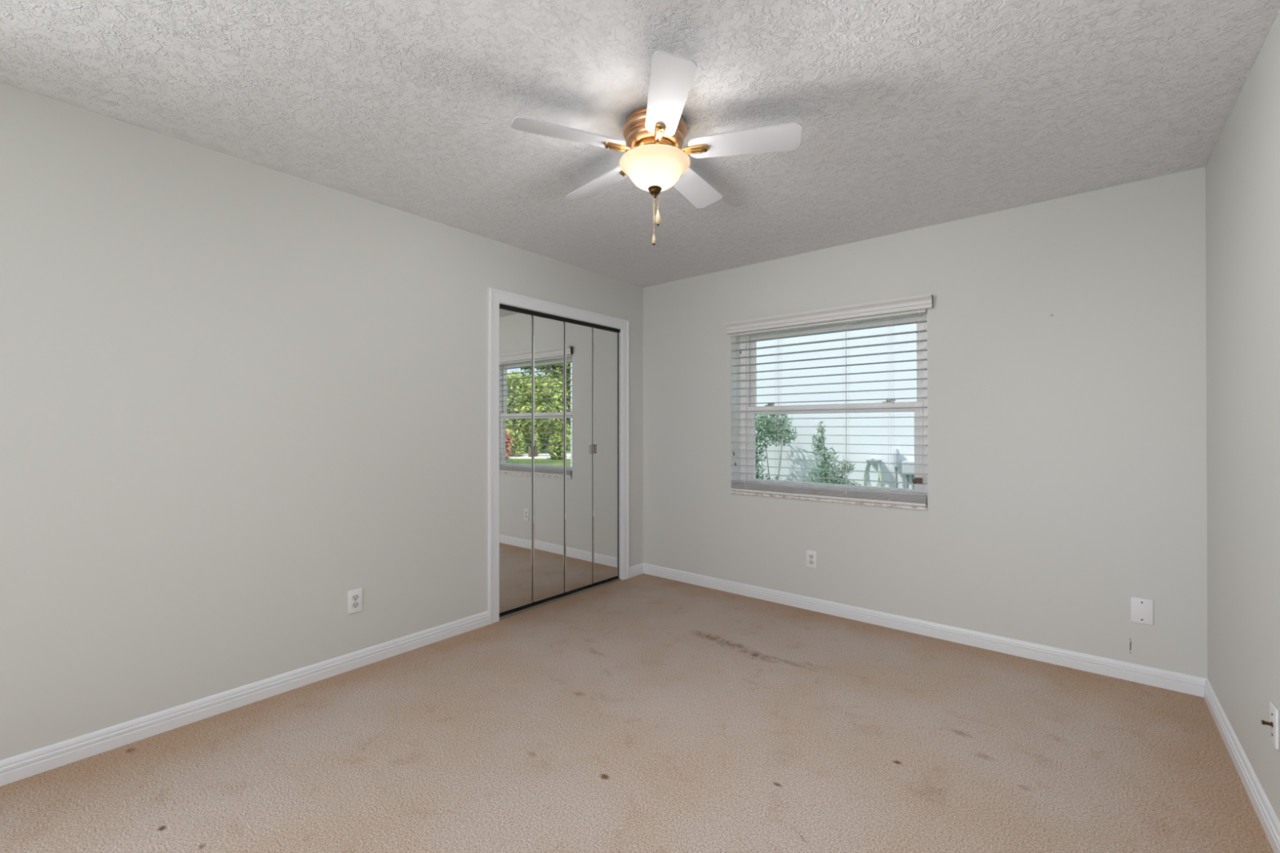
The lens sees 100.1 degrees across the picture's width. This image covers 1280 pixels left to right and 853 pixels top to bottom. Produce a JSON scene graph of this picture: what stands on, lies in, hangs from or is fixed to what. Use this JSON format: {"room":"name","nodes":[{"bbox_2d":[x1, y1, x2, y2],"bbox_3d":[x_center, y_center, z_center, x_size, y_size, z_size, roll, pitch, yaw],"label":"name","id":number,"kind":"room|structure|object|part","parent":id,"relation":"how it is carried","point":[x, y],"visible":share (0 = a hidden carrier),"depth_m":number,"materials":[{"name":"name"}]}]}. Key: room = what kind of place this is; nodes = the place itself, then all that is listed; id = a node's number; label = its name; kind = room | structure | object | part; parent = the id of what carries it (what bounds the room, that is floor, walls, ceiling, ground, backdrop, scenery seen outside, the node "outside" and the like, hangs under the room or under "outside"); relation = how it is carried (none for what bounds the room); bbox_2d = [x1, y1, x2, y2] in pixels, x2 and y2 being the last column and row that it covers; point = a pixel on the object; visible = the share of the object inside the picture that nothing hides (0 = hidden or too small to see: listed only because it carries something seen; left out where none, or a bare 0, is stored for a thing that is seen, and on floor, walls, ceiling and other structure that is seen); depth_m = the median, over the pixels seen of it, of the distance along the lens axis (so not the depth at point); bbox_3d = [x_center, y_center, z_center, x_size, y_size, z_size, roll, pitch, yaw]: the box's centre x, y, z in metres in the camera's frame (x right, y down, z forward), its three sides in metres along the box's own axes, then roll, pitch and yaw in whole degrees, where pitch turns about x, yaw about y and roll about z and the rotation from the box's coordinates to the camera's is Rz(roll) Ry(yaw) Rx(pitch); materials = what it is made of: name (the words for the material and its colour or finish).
{"room":"empty bedroom","nodes":[
{"label":"empty bedroom","id":0,"kind":"room"},
{"bbox_2d":[0,82,643,759],"bbox_3d":[-1.864,0.024,2.392,0.120,2.440,5.800,0,0,39],"label":"wall","id":1,"kind":"structure","parent":0,"point":[239,398],"depth_m":2.32,"materials":[{"name":"grey paint"}]},
{"bbox_2d":[0,610,488,786],"bbox_3d":[-2.243,1.200,1.822,0.014,0.084,4.044,0,0,39],"label":"baseboard","id":2,"kind":"structure","parent":1,"relation":"attached to","point":[17,767],"depth_m":2.29,"materials":[{"name":"white wood"}]},
{"bbox_2d":[347,588,362,614],"bbox_3d":[-1.470,0.901,2.766,0.008,0.118,0.072,0,0,39],"label":"wall outlet","id":3,"kind":"object","parent":1,"relation":"attached to","point":[354,597],"visible":1,"depth_m":2.76,"materials":[{"name":"white plastic"}]},
{"bbox_2d":[351,594,359,600],"bbox_3d":[-1.469,0.882,2.765,0.005,0.028,0.034,0,0,39],"label":"receptacle","id":4,"kind":"object","parent":3,"relation":"attached to","point":[354,597],"depth_m":2.76,"materials":[{"name":"white plastic"}]},
{"bbox_2d":[351,601,359,608],"bbox_3d":[-1.469,0.921,2.765,0.005,0.028,0.034,0,0,39],"label":"receptacle","id":5,"kind":"object","parent":3,"relation":"attached to","point":[354,604],"depth_m":2.76,"materials":[{"name":"white plastic"}]},
{"bbox_2d":[488,287,629,624],"bbox_3d":[-0.571,0.186,3.945,0.138,2.126,1.351,0,0,39],"label":"door frame","id":6,"kind":"structure","parent":1,"relation":"attached to","point":[495,296],"depth_m":3.59,"materials":[{"name":"white wood"}]},
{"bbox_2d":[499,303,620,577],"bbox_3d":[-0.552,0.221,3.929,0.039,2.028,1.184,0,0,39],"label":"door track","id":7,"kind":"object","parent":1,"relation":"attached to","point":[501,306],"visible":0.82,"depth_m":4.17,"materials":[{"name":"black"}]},
{"bbox_2d":[629,563,643,577],"bbox_3d":[-0.033,1.209,4.503,0.014,0.084,0.206,0,0,39],"label":"baseboard","id":8,"kind":"structure","parent":1,"relation":"attached to","point":[636,570],"depth_m":4.50,"materials":[{"name":"white wood"}]},
{"bbox_2d":[0,573,1274,852],"bbox_3d":[-0.718,1.301,1.605,4.443,0.120,6.050,0,0,39],"label":"floor","id":9,"kind":"structure","parent":0,"point":[643,713],"depth_m":1.99,"materials":[{"name":"beige carpet"}]},
{"bbox_2d":[499,577,620,619],"bbox_3d":[-0.550,1.241,3.924,0.043,0.012,1.183,0,0,39],"label":"door track","id":10,"kind":"object","parent":9,"relation":"on","point":[558,597],"visible":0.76,"depth_m":3.84,"materials":[{"name":"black metal"}]},
{"bbox_2d":[499,307,564,614],"bbox_3d":[-0.740,0.225,3.695,0.046,1.998,0.578,0,0,39],"label":"door","id":11,"kind":"structure","parent":10,"relation":"on","point":[531,347],"depth_m":3.69,"materials":[{"name":"silver metal"}]},
{"bbox_3d":[-0.841,0.225,3.589,0.022,1.998,0.285,0,0,39],"label":"panel","id":12,"kind":"part","parent":11,"relation":"part of","materials":[{"name":"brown metal"}]},
{"bbox_2d":[499,307,532,613],"bbox_3d":[-0.831,0.219,3.581,0.004,1.986,0.285,0,0,39],"label":"mirror","id":13,"kind":"object","parent":11,"relation":"attached to","point":[515,327],"depth_m":3.58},
{"bbox_3d":[-0.741,0.172,3.673,0.020,0.072,0.028,0,0,39],"label":"pull handle","id":14,"kind":"part","parent":11,"relation":"part of","materials":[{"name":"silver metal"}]},
{"bbox_3d":[-0.718,0.172,3.700,0.020,0.072,0.028,0,0,40],"label":"pull handle","id":15,"kind":"part","parent":11,"relation":"part of","materials":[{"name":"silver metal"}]},
{"bbox_3d":[-0.655,0.226,3.815,0.022,1.998,0.285,0,0,40],"label":"panel","id":16,"kind":"part","parent":11,"relation":"part of","materials":[{"name":"silver metal"}]},
{"bbox_2d":[533,315,564,602],"bbox_3d":[-0.645,0.220,3.806,0.005,1.986,0.285,0,0,40],"label":"mirror","id":17,"kind":"object","parent":11,"relation":"attached to","point":[548,333],"depth_m":3.80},
{"bbox_2d":[564,321,617,594],"bbox_3d":[-0.366,0.227,4.144,0.046,1.998,0.578,0,0,39],"label":"door","id":18,"kind":"structure","parent":10,"relation":"on","point":[590,353],"depth_m":4.11,"materials":[{"name":"silver metal"}]},
{"bbox_3d":[-0.468,0.226,4.039,0.022,1.998,0.285,0,0,40],"label":"panel","id":19,"kind":"part","parent":18,"relation":"part of","materials":[{"name":"silver metal"}]},
{"bbox_2d":[564,321,592,592],"bbox_3d":[-0.458,0.220,4.031,0.004,1.986,0.286,0,0,40],"label":"mirror","id":20,"kind":"object","parent":18,"relation":"attached to","point":[578,338],"depth_m":4.02,"materials":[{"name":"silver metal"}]},
{"bbox_3d":[-0.367,0.173,4.122,0.020,0.072,0.028,0,0,40],"label":"pull handle","id":21,"kind":"part","parent":18,"relation":"part of","materials":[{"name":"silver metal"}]},
{"bbox_3d":[-0.344,0.173,4.150,0.020,0.072,0.028,0,0,39],"label":"pull handle","id":22,"kind":"part","parent":18,"relation":"part of","materials":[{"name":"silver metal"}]},
{"bbox_3d":[-0.283,0.227,4.265,0.022,1.998,0.286,0,0,39],"label":"panel","id":23,"kind":"part","parent":18,"relation":"part of","materials":[{"name":"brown metal"}]},
{"bbox_2d":[592,327,617,583],"bbox_3d":[-0.273,0.221,4.256,0.004,1.986,0.286,0,0,39],"label":"mirror","id":24,"kind":"object","parent":18,"relation":"attached to","point":[605,455],"depth_m":4.25,"materials":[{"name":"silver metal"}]},
{"bbox_2d":[0,0,1279,288],"bbox_3d":[-0.720,-1.259,1.614,4.443,0.120,6.050,0,0,39],"label":"ceiling","id":25,"kind":"structure","parent":0,"point":[912,114],"depth_m":1.96,"materials":[{"name":"white paint"}]},
{"bbox_2d":[511,50,801,245],"bbox_3d":[0.058,-0.954,2.138,1.065,0.487,1.062,0,0,39],"label":"ceiling fan","id":26,"kind":"object","parent":25,"relation":"hanging from","point":[654,159],"visible":1,"depth_m":2.02,"materials":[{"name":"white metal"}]},
{"bbox_3d":[-0.258,-1.077,1.976,0.417,0.034,0.134,0,0,-23],"label":"fan blade","id":27,"kind":"part","parent":26,"relation":"part of","materials":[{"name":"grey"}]},
{"bbox_3d":[-0.166,-1.076,2.370,0.134,0.034,0.417,0,0,-41],"label":"fan blade","id":28,"kind":"part","parent":26,"relation":"part of","materials":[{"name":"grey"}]},
{"bbox_3d":[-0.069,-1.070,2.057,0.144,0.033,0.039,0,0,-23],"label":"blade arm","id":29,"kind":"part","parent":26,"relation":"part of","materials":[{"name":"gold metal"}]},
{"bbox_3d":[0.059,-0.989,2.110,0.279,0.103,0.279,0,0,39],"label":"lamp shade","id":30,"kind":"part","parent":26,"relation":"part of","materials":[{"name":"white glass"}]},
{"bbox_3d":[0.070,-1.071,1.972,0.039,0.033,0.144,0,0,-5],"label":"blade arm","id":31,"kind":"part","parent":26,"relation":"part of","materials":[{"name":"gold metal"}]},
{"bbox_3d":[0.088,-1.078,1.768,0.134,0.034,0.417,0,0,-5],"label":"fan blade","id":32,"kind":"part","parent":26,"relation":"part of","materials":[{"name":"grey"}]},
{"bbox_3d":[0.193,-1.070,2.078,0.144,0.033,0.039,0,0,13],"label":"blade arm","id":33,"kind":"part","parent":26,"relation":"part of","materials":[{"name":"gold metal"}]},
{"bbox_3d":[0.236,-1.076,2.404,0.134,0.034,0.417,0,0,31],"label":"fan blade","id":34,"kind":"part","parent":26,"relation":"part of","materials":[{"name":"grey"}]},
{"bbox_3d":[0.393,-1.077,2.032,0.417,0.034,0.134,0,0,13],"label":"fan blade","id":35,"kind":"part","parent":26,"relation":"part of","materials":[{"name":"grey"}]},
{"bbox_2d":[643,166,1207,678],"bbox_3d":[1.125,0.028,3.848,4.443,2.440,0.250,0,0,39],"label":"wall","id":36,"kind":"structure","parent":0,"point":[1067,335],"depth_m":2.94,"materials":[{"name":"paint"}]},
{"bbox_2d":[806,550,816,568],"bbox_3d":[1.165,0.903,3.645,0.072,0.118,0.008,0,0,39],"label":"wall outlet","id":37,"kind":"object","parent":36,"relation":"attached to","point":[811,555],"visible":1,"depth_m":3.64,"materials":[{"name":"white plastic"}]},
{"bbox_2d":[730,313,928,510],"bbox_3d":[1.271,-0.113,3.709,1.335,1.230,0.249,0,0,39],"label":"window","id":38,"kind":"structure","parent":36,"relation":"in","point":[737,426],"depth_m":3.80,"materials":[{"name":"white plastic"}]},
{"bbox_2d":[724,293,933,506],"bbox_3d":[1.202,-0.147,3.612,1.384,1.256,0.103,0,0,39],"label":"window blind","id":39,"kind":"object","parent":38,"relation":"attached to","point":[917,304],"visible":0.93,"depth_m":3.56,"materials":[{"name":"white plastic"}]},
{"bbox_3d":[0.800,-0.104,3.970,0.018,1.165,0.062,0,0,39],"label":"ladder cord","id":40,"kind":"part","parent":39,"relation":"part of","materials":[{"name":"white fabric"}]},
{"bbox_3d":[0.985,-0.105,3.817,0.018,1.165,0.062,0,0,39],"label":"ladder cord","id":41,"kind":"part","parent":39,"relation":"part of","materials":[{"name":"white fabric"}]},
{"bbox_3d":[1.209,0.471,3.631,1.322,0.020,0.058,0,0,39],"label":"rail","id":42,"kind":"part","parent":39,"relation":"part of","materials":[{"name":"white plastic"}]},
{"bbox_3d":[1.352,-0.106,3.515,0.018,1.165,0.062,0,0,39],"label":"ladder cord","id":43,"kind":"part","parent":39,"relation":"part of","materials":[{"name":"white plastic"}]},
{"bbox_3d":[1.564,-0.107,3.340,0.018,1.165,0.062,0,0,39],"label":"ladder cord","id":44,"kind":"part","parent":39,"relation":"part of","materials":[{"name":"white fabric"}]},
{"bbox_3d":[1.667,-0.194,3.201,0.004,1.009,0.002,0,0,39],"label":"pull cord","id":45,"kind":"part","parent":39,"relation":"part of","materials":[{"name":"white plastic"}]},
{"bbox_3d":[1.242,0.492,3.670,1.333,0.018,0.154,0,0,39],"label":"sill","id":46,"kind":"part","parent":38,"relation":"part of","materials":[{"name":"white stone"}]},
{"bbox_3d":[1.309,0.147,3.754,1.219,0.603,0.040,0,0,39],"label":"sash","id":47,"kind":"part","parent":38,"relation":"part of","materials":[{"name":"clear glass"}]},
{"bbox_3d":[1.333,-0.400,3.785,1.225,0.595,0.024,0,0,39],"label":"sash","id":48,"kind":"part","parent":38,"relation":"part of","materials":[{"name":"white plastic"}]},
{"bbox_2d":[643,563,1207,697],"bbox_3d":[1.312,1.204,3.519,3.343,0.084,0.014,0,0,39],"label":"baseboard","id":49,"kind":"structure","parent":36,"relation":"attached to","point":[1166,679],"depth_m":3.06,"materials":[{"name":"white wood"}]},
{"bbox_2d":[1130,596,1153,625],"bbox_3d":[2.434,0.895,2.599,0.080,0.122,0.008,0,0,39],"label":"blank wall plate","id":50,"kind":"object","parent":36,"relation":"attached to","point":[1141,609],"visible":1,"depth_m":2.60,"materials":[{"name":"white plastic"}]},
{"bbox_2d":[1205,9,1279,822],"bbox_3d":[0.839,0.015,0.164,0.200,2.440,5.800,0,0,39],"label":"wall","id":51,"kind":"structure","parent":0,"point":[1242,168],"depth_m":1.85,"materials":[{"name":"grey paint"}]},
{"bbox_2d":[1203,679,1279,852],"bbox_3d":[0.820,1.194,0.305,0.014,0.084,5.600,0,0,39],"label":"baseboard","id":52,"kind":"structure","parent":51,"relation":"attached to","point":[1265,813],"depth_m":1.84,"materials":[{"name":"white wood"}]},
{"bbox_2d":[1261,701,1279,750],"bbox_3d":[1.878,0.888,1.601,0.028,0.116,0.072,0,0,39],"label":"cable wall plate","id":53,"kind":"object","parent":51,"relation":"attached to","point":[1273,723],"visible":1,"depth_m":1.58,"materials":[{"name":"white plastic"}]},
{"bbox_3d":[1.886,0.887,1.594,0.007,0.116,0.072,0,0,39],"label":"plate","id":54,"kind":"part","parent":53,"relation":"part of","materials":[{"name":"white plastic"}]},
{"label":"outside","id":55,"kind":"structure","parent":0,"visible":0},
{"bbox_3d":[42.258,1.493,8.657,180.000,0.100,180.000,0,0,39],"label":"ground","id":56,"kind":"structure","parent":55,"visible":0},
{"bbox_2d":[755,413,796,481],"bbox_3d":[1.589,0.620,6.700,0.876,1.678,0.539,0,0,39],"label":"shrub","id":57,"kind":"object","parent":56,"relation":"on","point":[771,430],"visible":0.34,"depth_m":6.62,"materials":[{"name":"green plant"}]},
{"bbox_2d":[793,420,862,485],"bbox_3d":[1.951,0.692,5.620,0.877,1.523,0.559,0,0,39],"label":"shrub","id":58,"kind":"object","parent":56,"relation":"on","point":[825,473],"visible":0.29,"depth_m":5.60,"materials":[{"name":"green plant"}]},
{"bbox_2d":[755,323,916,488],"bbox_3d":[2.771,-0.781,10.205,11.900,4.500,6.250,0,0,39],"label":"house","id":59,"kind":"structure","parent":56,"relation":"on","point":[802,433],"depth_m":6.47,"materials":[{"name":"white paint"}]},
{"bbox_2d":[863,457,882,487],"bbox_3d":[2.701,0.645,6.192,0.212,0.568,0.115,0,0,39],"label":"garden hose","id":60,"kind":"object","parent":59,"relation":"hanging from","point":[872,460],"visible":0.59,"depth_m":6.17,"materials":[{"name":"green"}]},
{"bbox_2d":[891,448,899,488],"bbox_3d":[2.889,0.850,6.052,0.084,1.210,0.084,0,0,39],"label":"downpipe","id":61,"kind":"object","parent":59,"relation":"attached to","point":[895,458],"visible":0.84,"depth_m":6.03,"materials":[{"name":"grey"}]},
{"bbox_3d":[2.898,0.954,6.044,0.043,1.000,0.024,0,0,39],"label":"pipe stem","id":62,"kind":"part","parent":61,"relation":"part of","materials":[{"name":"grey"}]},
{"bbox_2d":[902,460,914,488],"bbox_3d":[2.997,0.919,5.944,0.140,1.070,0.120,0,0,39],"label":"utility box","id":63,"kind":"object","parent":59,"relation":"attached to","point":[909,468],"visible":0.36,"depth_m":5.91,"materials":[{"name":"grey metal"}]}
]}

